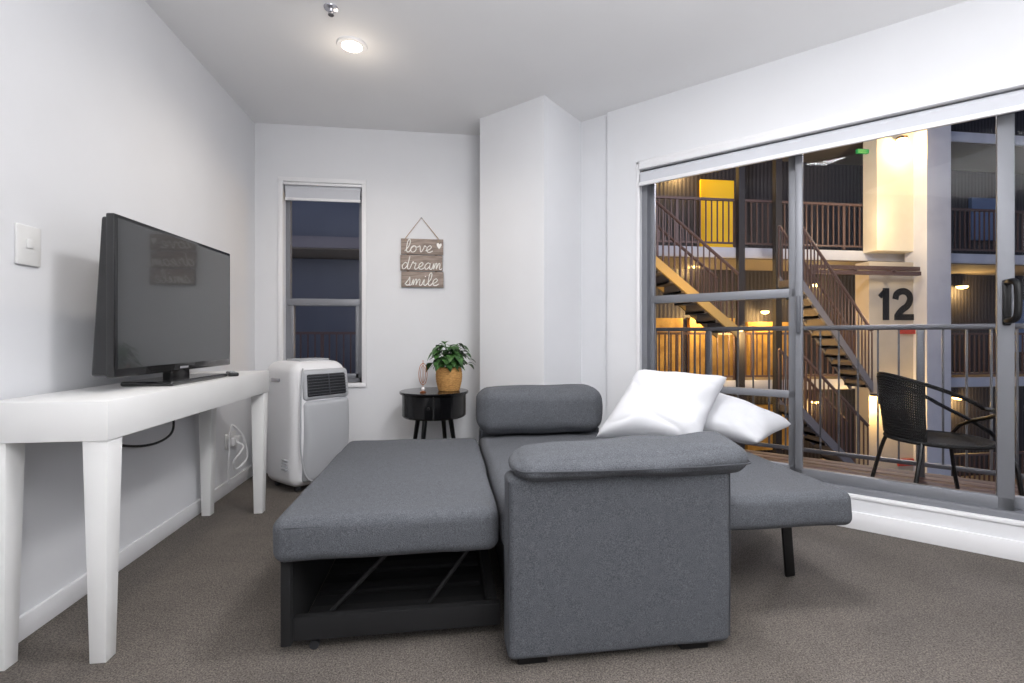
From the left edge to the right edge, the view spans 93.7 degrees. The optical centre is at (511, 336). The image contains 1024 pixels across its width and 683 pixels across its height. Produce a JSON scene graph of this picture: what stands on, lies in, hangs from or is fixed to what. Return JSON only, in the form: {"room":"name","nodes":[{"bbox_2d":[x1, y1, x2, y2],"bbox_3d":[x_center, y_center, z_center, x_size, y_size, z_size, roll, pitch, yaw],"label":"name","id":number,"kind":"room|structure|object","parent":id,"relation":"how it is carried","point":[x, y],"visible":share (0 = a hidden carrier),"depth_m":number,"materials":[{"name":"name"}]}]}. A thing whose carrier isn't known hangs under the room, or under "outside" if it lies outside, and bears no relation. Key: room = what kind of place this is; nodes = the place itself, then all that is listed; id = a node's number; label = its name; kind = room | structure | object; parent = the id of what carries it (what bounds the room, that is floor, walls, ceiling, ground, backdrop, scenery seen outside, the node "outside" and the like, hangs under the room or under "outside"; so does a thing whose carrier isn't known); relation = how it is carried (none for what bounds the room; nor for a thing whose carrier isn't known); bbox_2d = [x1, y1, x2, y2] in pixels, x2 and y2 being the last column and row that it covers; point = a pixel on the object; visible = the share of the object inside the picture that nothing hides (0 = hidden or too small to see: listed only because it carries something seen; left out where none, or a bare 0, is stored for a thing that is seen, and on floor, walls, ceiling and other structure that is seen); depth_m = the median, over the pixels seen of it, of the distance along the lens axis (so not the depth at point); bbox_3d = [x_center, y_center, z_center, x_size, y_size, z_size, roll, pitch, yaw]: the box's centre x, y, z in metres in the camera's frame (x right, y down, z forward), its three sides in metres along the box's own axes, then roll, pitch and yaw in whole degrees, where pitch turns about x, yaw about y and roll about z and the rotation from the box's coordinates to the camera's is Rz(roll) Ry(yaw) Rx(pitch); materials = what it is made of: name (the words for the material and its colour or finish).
{"room":"living room","nodes":[
{"label":"living room","id":0,"kind":"room"},
{"bbox_2d":[0,0,254,615],"bbox_3d":[-1.441,-0.273,0.360,0.100,2.445,6.300,0,0,-8],"label":"wall","id":1,"kind":"structure","parent":0,"point":[104,109],"depth_m":1.81,"materials":[{"name":"paint"}]},
{"bbox_2d":[14,223,40,266],"bbox_3d":[-1.542,-0.291,1.532,0.014,0.127,0.090,0,0,-8],"label":"light switch","id":2,"kind":"object","parent":1,"relation":"attached to","point":[27,239],"visible":1,"depth_m":1.52,"materials":[{"name":"white paint"}]},
{"bbox_2d":[18,464,252,642],"bbox_3d":[-1.382,0.912,0.348,0.014,0.075,6.060,0,0,-8],"label":"baseboard","id":3,"kind":"structure","parent":1,"relation":"attached to","point":[49,608],"depth_m":1.99,"materials":[{"name":"paint"}]},
{"bbox_2d":[225,431,240,449],"bbox_3d":[-1.719,0.635,2.966,0.050,0.090,0.140,0,0,-8],"label":"power outlet","id":4,"kind":"object","parent":1,"relation":"attached to","point":[234,437],"visible":0.84,"depth_m":2.93,"materials":[{"name":"white paint"}]},
{"bbox_2d":[227,424,247,482],"bbox_3d":[-1.664,0.698,2.917,0.064,0.347,0.186,0,0,1],"label":"power cord","id":5,"kind":"object","parent":1,"relation":"hanging from","point":[231,425],"visible":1,"depth_m":2.89,"materials":[{"name":"plastic"}]},
{"bbox_2d":[255,123,479,461],"bbox_3d":[-0.789,-0.273,3.556,2.050,2.445,0.140,0,0,-8],"label":"wall","id":6,"kind":"structure","parent":0,"point":[409,176],"depth_m":3.48,"materials":[{"name":"paint"}]},
{"bbox_2d":[278,176,365,386],"bbox_3d":[-1.347,-0.384,3.433,0.598,1.483,0.074,0,0,-8],"label":"trim","id":7,"kind":"structure","parent":6,"relation":"attached to","point":[280,179],"depth_m":3.40,"materials":[{"name":"paint"}]},
{"bbox_2d":[286,189,361,381],"bbox_3d":[-1.354,-0.384,3.485,0.538,1.423,0.050,0,0,-8],"label":"window","id":8,"kind":"structure","parent":6,"relation":"in","point":[291,304],"depth_m":3.46,"materials":[{"name":"grey metal"}]},
{"bbox_2d":[283,182,361,202],"bbox_3d":[-1.347,-1.029,3.436,0.534,0.128,0.057,0,0,-8],"label":"roller blind","id":9,"kind":"object","parent":8,"relation":"attached to","point":[294,191],"visible":0.92,"depth_m":3.41,"materials":[{"name":"fabric"}]},
{"bbox_2d":[400,217,443,287],"bbox_3d":[-0.654,-0.617,3.491,0.309,0.512,0.025,0,0,-8],"label":"wall sign","id":10,"kind":"object","parent":6,"relation":"attached to","point":[421,249],"visible":1,"depth_m":3.48,"materials":[{"name":"brown wood"}]},
{"bbox_2d":[0,473,1023,682],"bbox_3d":[0.803,1.010,0.664,4.630,0.120,6.300,0,0,-8],"label":"floor","id":11,"kind":"structure","parent":0,"point":[202,604],"depth_m":1.56,"materials":[{"name":"carpet"}]},
{"bbox_2d":[0,371,268,670],"bbox_3d":[-1.418,0.568,1.993,0.335,0.765,1.270,0,0,-8],"label":"console table","id":12,"kind":"object","parent":11,"relation":"on","point":[99,417],"visible":0.99,"depth_m":1.40,"materials":[{"name":"white paint"}]},
{"bbox_2d":[122,420,174,447],"bbox_3d":[-1.592,0.391,2.046,0.040,0.180,0.531,0,0,-8],"label":"cable","id":13,"kind":"object","parent":12,"relation":"hanging from","point":[173,422],"visible":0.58,"depth_m":2.13,"materials":[{"name":"plastic"}]},
{"bbox_2d":[92,213,229,386],"bbox_3d":[-1.383,-0.115,1.996,0.185,0.600,0.796,0,0,-6],"label":"television","id":14,"kind":"object","parent":12,"relation":"on","point":[163,301],"visible":1,"depth_m":1.82,"materials":[{"name":"plastic"}]},
{"bbox_2d":[226,371,238,375],"bbox_3d":[-1.341,0.174,2.301,0.040,0.019,0.150,0,0,-36],"label":"remote control","id":15,"kind":"object","parent":12,"relation":"on","point":[229,373],"visible":1,"depth_m":2.25,"materials":[{"name":"grey plastic"}]},
{"bbox_2d":[267,358,348,491],"bbox_3d":[-1.317,0.543,3.105,0.412,0.811,0.407,0,0,34],"label":"air conditioner","id":16,"kind":"object","parent":11,"relation":"on","point":[308,419],"visible":0.93,"depth_m":2.95,"materials":[{"name":"white plastic"}]},
{"bbox_2d":[281,459,287,470],"bbox_3d":[-1.380,0.777,2.911,0.060,0.066,0.014,0,0,34],"label":"grille","id":17,"kind":"object","parent":16,"relation":"attached to","point":[284,462],"depth_m":2.91,"materials":[{"name":"grey plastic"}]},
{"bbox_2d":[302,368,347,400],"bbox_3d":[-1.185,0.295,3.038,0.079,0.190,0.326,0,0,34],"label":"vent","id":18,"kind":"object","parent":16,"relation":"attached to","point":[318,384],"depth_m":3.00,"materials":[{"name":"grey plastic"}]},
{"bbox_2d":[399,387,467,438],"bbox_3d":[-0.522,0.654,3.225,0.458,0.588,0.466,0,0,-8],"label":"side table","id":19,"kind":"object","parent":11,"relation":"on","point":[432,405],"visible":0.79,"depth_m":3.06,"materials":[{"name":"black wood"}]},
{"bbox_2d":[419,363,426,392],"bbox_3d":[-0.577,0.255,3.111,0.043,0.209,0.045,0,0,18],"label":"ornament","id":20,"kind":"object","parent":19,"relation":"on","point":[422,388],"visible":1,"depth_m":3.10,"materials":[{"name":"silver metal"}]},
{"bbox_2d":[436,366,461,390],"bbox_3d":[-0.423,0.281,3.222,0.178,0.157,0.178,0,0,-8],"label":"basket","id":21,"kind":"object","parent":19,"relation":"on","point":[447,379],"depth_m":3.15,"materials":[{"name":"beige wicker"}]},
{"bbox_2d":[426,341,475,390],"bbox_3d":[-0.408,0.192,3.219,0.340,0.334,0.304,0,0,-8],"label":"potted plant","id":22,"kind":"object","parent":19,"relation":"on","point":[448,369],"visible":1,"depth_m":3.16,"materials":[{"name":"green plant"}]},
{"bbox_2d":[274,384,850,664],"bbox_3d":[0.174,0.605,2.030,1.907,0.691,1.368,0,0,-8],"label":"bed","id":23,"kind":"object","parent":11,"relation":"on","point":[600,544],"visible":0.98,"depth_m":1.45,"materials":[{"name":"grey fabric"}]},
{"bbox_2d":[274,438,498,561],"bbox_3d":[-0.441,0.595,1.968,0.671,0.160,1.101,0,0,-8],"label":"cushion","id":24,"kind":"object","parent":23,"relation":"on","point":[375,498],"depth_m":1.51,"materials":[{"name":"grey fabric"}]},
{"bbox_2d":[476,384,601,434],"bbox_3d":[0.142,0.386,2.585,0.677,0.252,0.257,0,0,-8],"label":"cushion","id":25,"kind":"object","parent":23,"relation":"on","point":[562,409],"depth_m":2.48,"materials":[{"name":"grey fabric"}]},
{"bbox_2d":[479,432,607,545],"bbox_3d":[0.233,0.593,2.063,0.687,0.172,1.094,0,0,-8],"label":"seat cushion","id":26,"kind":"object","parent":23,"relation":"on","point":[495,448],"depth_m":2.23,"materials":[{"name":"grey fabric"}]},
{"bbox_2d":[509,433,746,480],"bbox_3d":[0.353,0.372,1.493,0.732,0.105,0.240,0,0,-8],"label":"cushion","id":27,"kind":"object","parent":23,"relation":"on","point":[697,456],"depth_m":1.41,"materials":[{"name":"grey fabric"}]},
{"bbox_2d":[597,369,726,437],"bbox_3d":[0.727,0.320,2.272,0.654,0.318,0.310,0,0,5],"label":"pillow","id":28,"kind":"object","parent":23,"relation":"on","point":[654,403],"visible":0.91,"depth_m":2.21,"materials":[{"name":"white fabric"}]},
{"bbox_2d":[702,392,790,443],"bbox_3d":[1.091,0.388,2.387,0.562,0.250,0.287,0,0,22],"label":"pillow","id":29,"kind":"object","parent":23,"relation":"on","point":[731,418],"visible":0.62,"depth_m":2.31,"materials":[{"name":"white fabric"}]},
{"bbox_2d":[480,95,580,389],"bbox_3d":[0.142,-0.273,3.326,0.526,2.445,0.503,0,0,37],"label":"wall","id":30,"kind":"structure","parent":0,"point":[530,151],"depth_m":3.13,"materials":[{"name":"paint"}]},
{"bbox_2d":[145,0,968,134],"bbox_3d":[0.803,-1.555,0.664,4.630,0.120,6.300,0,0,-8],"label":"ceiling","id":31,"kind":"structure","parent":0,"point":[430,66],"depth_m":2.46,"materials":[{"name":"paint"}]},
{"bbox_2d":[324,3,337,16],"bbox_3d":[-0.822,-1.478,2.179,0.064,0.035,0.064,0,0,-8],"label":"sprinkler","id":32,"kind":"object","parent":31,"relation":"attached to","point":[330,8],"visible":1,"depth_m":2.17,"materials":[{"name":"silver metal"}]},
{"bbox_2d":[336,36,367,54],"bbox_3d":[-0.819,-1.490,2.457,0.154,0.010,0.154,0,0,-8],"label":"recessed light","id":33,"kind":"object","parent":31,"relation":"in","point":[353,45],"visible":1,"depth_m":2.45,"materials":[{"name":"paint"}]},
{"bbox_2d":[581,0,1023,541],"bbox_3d":[1.635,-0.273,2.522,3.600,2.445,0.140,0,0,37],"label":"wall","id":34,"kind":"structure","parent":0,"point":[971,41],"depth_m":2.69,"materials":[{"name":"paint"}]},
{"bbox_2d":[636,71,1023,372],"bbox_3d":[1.730,-0.161,2.357,2.349,1.922,0.008,0,0,37],"label":"trim","id":35,"kind":"structure","parent":34,"relation":"attached to","point":[1018,73],"depth_m":2.77,"materials":[{"name":"paint"}]},
{"bbox_2d":[639,75,1023,185],"bbox_3d":[1.739,-1.024,2.350,2.321,0.148,0.077,0,0,37],"label":"roller blind","id":36,"kind":"object","parent":34,"relation":"attached to","point":[1010,102],"visible":1,"depth_m":2.37,"materials":[{"name":"fabric"}]},
{"bbox_2d":[642,88,1023,520],"bbox_3d":[1.758,-0.158,2.377,2.327,1.885,0.203,0,0,37],"label":"door","id":37,"kind":"structure","parent":34,"relation":"in","point":[1009,293],"depth_m":2.30,"materials":[{"name":"grey metal"}]},
{"bbox_2d":[835,511,1023,561],"bbox_3d":[1.757,0.907,2.333,2.777,0.085,0.014,0,0,37],"label":"baseboard","id":38,"kind":"structure","parent":34,"relation":"attached to","point":[1010,549],"depth_m":2.18,"materials":[{"name":"paint"}]},
{"bbox_2d":[849,493,1023,526],"bbox_3d":[1.782,0.793,2.407,2.327,0.017,0.147,0,0,37],"label":"trim","id":39,"kind":"structure","parent":34,"relation":"attached to","point":[855,496],"depth_m":2.19,"materials":[{"name":"paint"}]},
{"bbox_3d":[-4.415,1.050,9.872,7.900,0.240,1.650,0,0,-8],"label":"walkway slab","id":40,"kind":"object","parent":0,"visible":0},
{"bbox_2d":[292,258,358,372],"bbox_3d":[-4.452,-0.360,10.144,7.700,2.580,0.100,0,0,-8],"label":"panel","id":41,"kind":"object","parent":40,"relation":"on","point":[311,278],"visible":0.21,"depth_m":10.17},
{"bbox_2d":[296,332,355,372],"bbox_3d":[-3.775,0.415,9.177,5.042,1.030,0.060,0,0,-8],"label":"walkway railing","id":42,"kind":"object","parent":40,"relation":"on","point":[300,333],"visible":0.13,"depth_m":9.18,"materials":[{"name":"brown metal"}]},
{"label":"outside","id":43,"kind":"structure","parent":0,"visible":0},
{"bbox_2d":[656,200,738,337],"bbox_3d":[3.270,-1.316,9.172,1.866,2.670,0.760,0,0,-8],"label":"staircase","id":44,"kind":"structure","parent":43,"point":[706,314],"depth_m":8.88,"materials":[{"name":"metal"}]},
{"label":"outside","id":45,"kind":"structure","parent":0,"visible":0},
{"bbox_2d":[778,225,873,392],"bbox_3d":[6.169,-0.581,9.463,1.652,3.327,0.560,0,0,-8],"label":"staircase","id":46,"kind":"structure","parent":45,"point":[818,316],"depth_m":9.27,"materials":[{"name":"metal"}]},
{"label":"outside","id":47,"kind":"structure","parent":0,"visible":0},
{"bbox_2d":[778,348,869,464],"bbox_3d":[6.128,1.571,9.458,1.562,2.705,0.560,0,0,-8],"label":"staircase","id":48,"kind":"structure","parent":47,"point":[811,427],"depth_m":9.25,"materials":[{"name":"metal"}]},
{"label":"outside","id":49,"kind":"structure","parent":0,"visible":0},
{"bbox_3d":[7.249,7.050,9.811,31.000,0.200,5.500,0,0,-8],"label":"ground","id":50,"kind":"structure","parent":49,"visible":0},
{"bbox_2d":[736,166,744,448],"bbox_3d":[4.864,0.064,10.220,0.137,11.860,0.110,0,0,-8],"label":"steel post","id":51,"kind":"object","parent":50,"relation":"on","point":[740,171],"visible":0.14,"depth_m":10.17,"materials":[{"name":"metal"}]},
{"bbox_2d":[773,158,781,453],"bbox_3d":[5.711,0.064,10.335,0.140,11.994,0.110,0,0,-8],"label":"steel post","id":52,"kind":"object","parent":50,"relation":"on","point":[777,164],"visible":0.29,"depth_m":10.29,"materials":[{"name":"metal"}]},
{"bbox_2d":[656,110,1023,475],"bbox_3d":[6.900,-0.550,12.388,31.000,15.000,0.300,0,0,-8],"label":"facade","id":53,"kind":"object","parent":50,"relation":"on","point":[829,183],"visible":0.14,"depth_m":12.45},
{"bbox_2d":[292,236,358,259],"bbox_3d":[-4.415,-1.800,9.872,7.900,0.240,1.650,0,0,-8],"label":"walkway slab","id":54,"kind":"object","parent":53,"relation":"attached to","point":[303,247],"visible":0.02,"depth_m":9.22,"materials":[{"name":"grey concrete"}]},
{"bbox_2d":[292,201,358,236],"bbox_3d":[-4.338,-3.185,9.302,7.700,2.530,0.100,0,0,-8],"label":"panel","id":55,"kind":"object","parent":54,"relation":"on","point":[309,218],"visible":0.02,"depth_m":9.35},
{"bbox_2d":[656,318,682,371],"bbox_3d":[3.808,0.352,11.737,0.719,1.629,0.140,0,0,-8],"label":"panel","id":56,"kind":"object","parent":53,"relation":"attached to","point":[660,322],"visible":0.29,"depth_m":11.66,"materials":[{"name":"orange wood"}]},
{"bbox_2d":[687,318,734,374],"bbox_3d":[4.932,0.394,11.889,1.185,1.724,0.140,0,0,-8],"label":"panel","id":57,"kind":"object","parent":53,"relation":"attached to","point":[691,322],"visible":0.36,"depth_m":11.82,"materials":[{"name":"wood"}]},
{"bbox_2d":[700,179,733,246],"bbox_3d":[5.097,-2.879,11.947,0.877,2.035,0.070,0,0,-8],"label":"door","id":58,"kind":"structure","parent":53,"relation":"attached to","point":[708,188],"depth_m":11.91,"materials":[{"name":"paint"}]},
{"bbox_2d":[760,309,769,313],"bbox_3d":[6.272,-0.625,11.899,0.207,0.110,0.207,0,0,-8],"label":"lamp","id":59,"kind":"object","parent":53,"relation":"attached to","point":[763,311],"visible":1,"depth_m":11.83,"materials":[{"name":"paint"}]},
{"bbox_2d":[745,322,788,374],"bbox_3d":[6.431,0.501,12.092,1.145,1.753,0.140,0,0,-8],"label":"panel","id":60,"kind":"object","parent":53,"relation":"attached to","point":[748,324],"visible":0.29,"depth_m":12.00,"materials":[{"name":"wood"}]},
{"bbox_2d":[745,404,788,449],"bbox_3d":[6.431,2.267,12.092,1.145,1.127,0.140,0,0,-8],"label":"panel","id":61,"kind":"object","parent":53,"relation":"attached to","point":[764,406],"visible":0.21,"depth_m":12.03,"materials":[{"name":"wood"}]},
{"bbox_2d":[659,245,1023,275],"bbox_3d":[10.945,-1.800,11.952,23.100,0.240,1.650,0,0,-8],"label":"walkway slab","id":62,"kind":"object","parent":53,"relation":"attached to","point":[756,259],"visible":0.19,"depth_m":10.78,"materials":[{"name":"paint"}]},
{"bbox_2d":[656,195,862,249],"bbox_3d":[4.455,-2.455,10.291,7.252,1.030,0.060,0,0,-8],"label":"walkway railing","id":63,"kind":"object","parent":62,"relation":"on","point":[658,197],"visible":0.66,"depth_m":10.38,"materials":[{"name":"brown metal"}]},
{"bbox_2d":[951,208,1023,252],"bbox_3d":[12.813,-2.455,11.423,5.564,1.030,0.060,0,0,-8],"label":"walkway railing","id":64,"kind":"object","parent":62,"relation":"on","point":[952,209],"visible":0.65,"depth_m":11.14,"materials":[{"name":"brown metal"}]},
{"bbox_2d":[720,372,1023,389],"bbox_3d":[10.945,1.050,11.952,23.100,0.240,1.650,0,0,-8],"label":"walkway slab","id":65,"kind":"object","parent":53,"relation":"attached to","point":[980,380],"visible":0.19,"depth_m":11.01,"materials":[{"name":"paint"}]},
{"bbox_2d":[657,332,853,379],"bbox_3d":[4.455,0.415,10.291,7.252,1.030,0.060,0,0,-8],"label":"walkway railing","id":66,"kind":"object","parent":65,"relation":"on","point":[676,334],"visible":0.3,"depth_m":10.33,"materials":[{"name":"brown metal"}]},
{"bbox_2d":[951,333,1023,376],"bbox_3d":[12.813,0.415,11.423,5.564,1.030,0.060,0,0,-8],"label":"walkway railing","id":67,"kind":"object","parent":65,"relation":"on","point":[954,334],"visible":0.57,"depth_m":11.13,"materials":[{"name":"brown metal"}]},
{"bbox_2d":[771,131,1023,173],"bbox_3d":[10.945,-4.600,11.952,23.100,0.240,1.650,0,0,-8],"label":"walkway slab","id":68,"kind":"object","parent":53,"relation":"attached to","point":[975,152],"visible":0.19,"depth_m":11.78,"materials":[{"name":"paint"}]},
{"bbox_2d":[955,284,968,288],"bbox_3d":[11.974,-1.335,12.772,0.276,0.110,0.276,0,0,-8],"label":"lamp","id":69,"kind":"object","parent":53,"relation":"attached to","point":[960,286],"visible":1,"depth_m":12.69,"materials":[{"name":"paint"}]},
{"bbox_2d":[956,286,967,288],"bbox_3d":[11.974,-1.315,12.772,0.240,0.070,0.240,0,0,-8],"label":"diffuser","id":70,"kind":"object","parent":69,"relation":"attached to","point":[959,287],"depth_m":12.72,"materials":[{"name":"white plastic"}]},
{"bbox_2d":[968,197,995,240],"bbox_3d":[12.733,-3.178,12.971,0.815,1.131,0.090,0,0,-8],"label":"window","id":71,"kind":"structure","parent":53,"relation":"attached to","point":[973,203],"depth_m":12.92,"materials":[{"name":"blue glass"}]},
{"bbox_2d":[958,473,1021,484],"bbox_3d":[10.945,3.850,11.952,23.100,0.240,1.650,0,0,-8],"label":"walkway slab","id":72,"kind":"object","parent":53,"relation":"attached to","point":[981,476],"depth_m":12.81,"materials":[{"name":"paint"}]},
{"bbox_2d":[951,451,1023,485],"bbox_3d":[12.813,3.215,11.423,5.564,1.030,0.060,0,0,-8],"label":"walkway railing","id":73,"kind":"object","parent":72,"relation":"on","point":[1020,452],"visible":0.31,"depth_m":11.15,"materials":[{"name":"brown metal"}]},
{"bbox_2d":[1015,300,1023,351],"bbox_3d":[14.025,-0.300,13.146,0.902,1.419,0.090,0,0,-8],"label":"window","id":74,"kind":"structure","parent":53,"relation":"attached to","point":[1021,320],"depth_m":13.08,"materials":[{"name":"glass"}]},
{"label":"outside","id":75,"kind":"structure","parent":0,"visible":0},
{"bbox_2d":[744,449,1023,494],"bbox_3d":[2.129,1.030,3.089,4.900,0.160,1.361,0,0,37],"label":"deck","id":76,"kind":"object","parent":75,"point":[968,484],"visible":0.04,"depth_m":3.34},
{"bbox_2d":[656,323,1023,478],"bbox_3d":[2.456,0.432,3.519,4.900,1.035,0.054,0,0,37],"label":"balcony railing","id":77,"kind":"object","parent":76,"relation":"on","point":[920,329],"visible":0.44,"depth_m":3.40,"materials":[{"name":"metal"}]},
{"bbox_2d":[870,372,1023,495],"bbox_3d":[2.266,0.568,2.571,0.510,0.757,0.522,0,0,12],"label":"garden chair","id":78,"kind":"object","parent":76,"relation":"on","point":[895,391],"visible":0.97,"depth_m":2.49,"materials":[{"name":"black wicker"}]},
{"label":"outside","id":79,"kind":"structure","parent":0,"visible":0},
{"bbox_2d":[856,149,868,153],"bbox_3d":[7.625,-4.037,10.448,0.268,0.087,0.060,0,0,-8],"label":"exit sign","id":80,"kind":"object","parent":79,"point":[858,151],"visible":1,"depth_m":10.43,"materials":[{"name":"green plastic"}]},
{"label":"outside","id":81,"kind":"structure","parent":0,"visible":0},
{"bbox_2d":[863,132,912,253],"bbox_3d":[8.395,-3.941,10.597,1.107,4.148,0.350,0,0,-8],"label":"pillar","id":82,"kind":"structure","parent":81,"point":[888,165],"depth_m":10.42,"materials":[{"name":"beige paint"}]},
{"bbox_2d":[896,135,907,142],"bbox_3d":[8.365,-4.231,10.296,0.207,0.110,0.207,0,0,-8],"label":"lamp","id":83,"kind":"object","parent":82,"relation":"attached to","point":[900,139],"visible":1,"depth_m":10.24,"materials":[{"name":"paint"}]},
{"bbox_2d":[897,137,906,142],"bbox_3d":[8.365,-4.210,10.296,0.180,0.070,0.180,0,0,-8],"label":"diffuser","id":84,"kind":"object","parent":83,"relation":"attached to","point":[899,139],"depth_m":10.25,"materials":[{"name":"white plastic"}]},
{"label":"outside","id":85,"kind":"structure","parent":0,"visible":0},
{"bbox_2d":[855,261,912,470],"bbox_3d":[8.299,2.256,10.584,1.301,7.764,0.350,0,0,-8],"label":"wall","id":86,"kind":"structure","parent":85,"point":[868,288],"depth_m":10.40,"materials":[{"name":"white paint"}]},
{"bbox_2d":[878,288,913,319],"bbox_3d":[8.325,-0.715,10.403,0.865,0.698,0.014,0,0,-8],"label":"number","id":87,"kind":"object","parent":86,"relation":"attached to","point":[898,315],"visible":1,"depth_m":10.40,"materials":[{"name":"black paint"}]},
{"bbox_2d":[897,458,913,465],"bbox_3d":[8.537,2.716,10.410,0.369,0.152,0.040,0,0,-8],"label":"sign","id":88,"kind":"object","parent":86,"relation":"attached to","point":[912,459],"visible":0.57,"depth_m":10.40,"materials":[{"name":"red"}]},
{"bbox_2d":[900,330,915,333],"bbox_3d":[8.586,-0.130,10.416,0.369,0.130,0.040,0,0,-8],"label":"sign","id":89,"kind":"object","parent":86,"relation":"attached to","point":[901,331],"visible":0.5,"depth_m":10.40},
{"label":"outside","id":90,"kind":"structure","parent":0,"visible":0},
{"bbox_2d":[905,125,950,475],"bbox_3d":[9.051,-0.362,10.459,0.586,12.764,0.500,0,0,-8],"label":"column","id":91,"kind":"structure","parent":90,"point":[931,252],"depth_m":10.22,"materials":[{"name":"paint"}]},
{"bbox_2d":[806,264,920,275],"bbox_3d":[7.347,-1.405,10.102,2.945,0.207,0.250,0,0,-8],"label":"slab","id":92,"kind":"object","parent":91,"relation":"attached to","point":[839,269],"visible":0.73,"depth_m":10.09,"materials":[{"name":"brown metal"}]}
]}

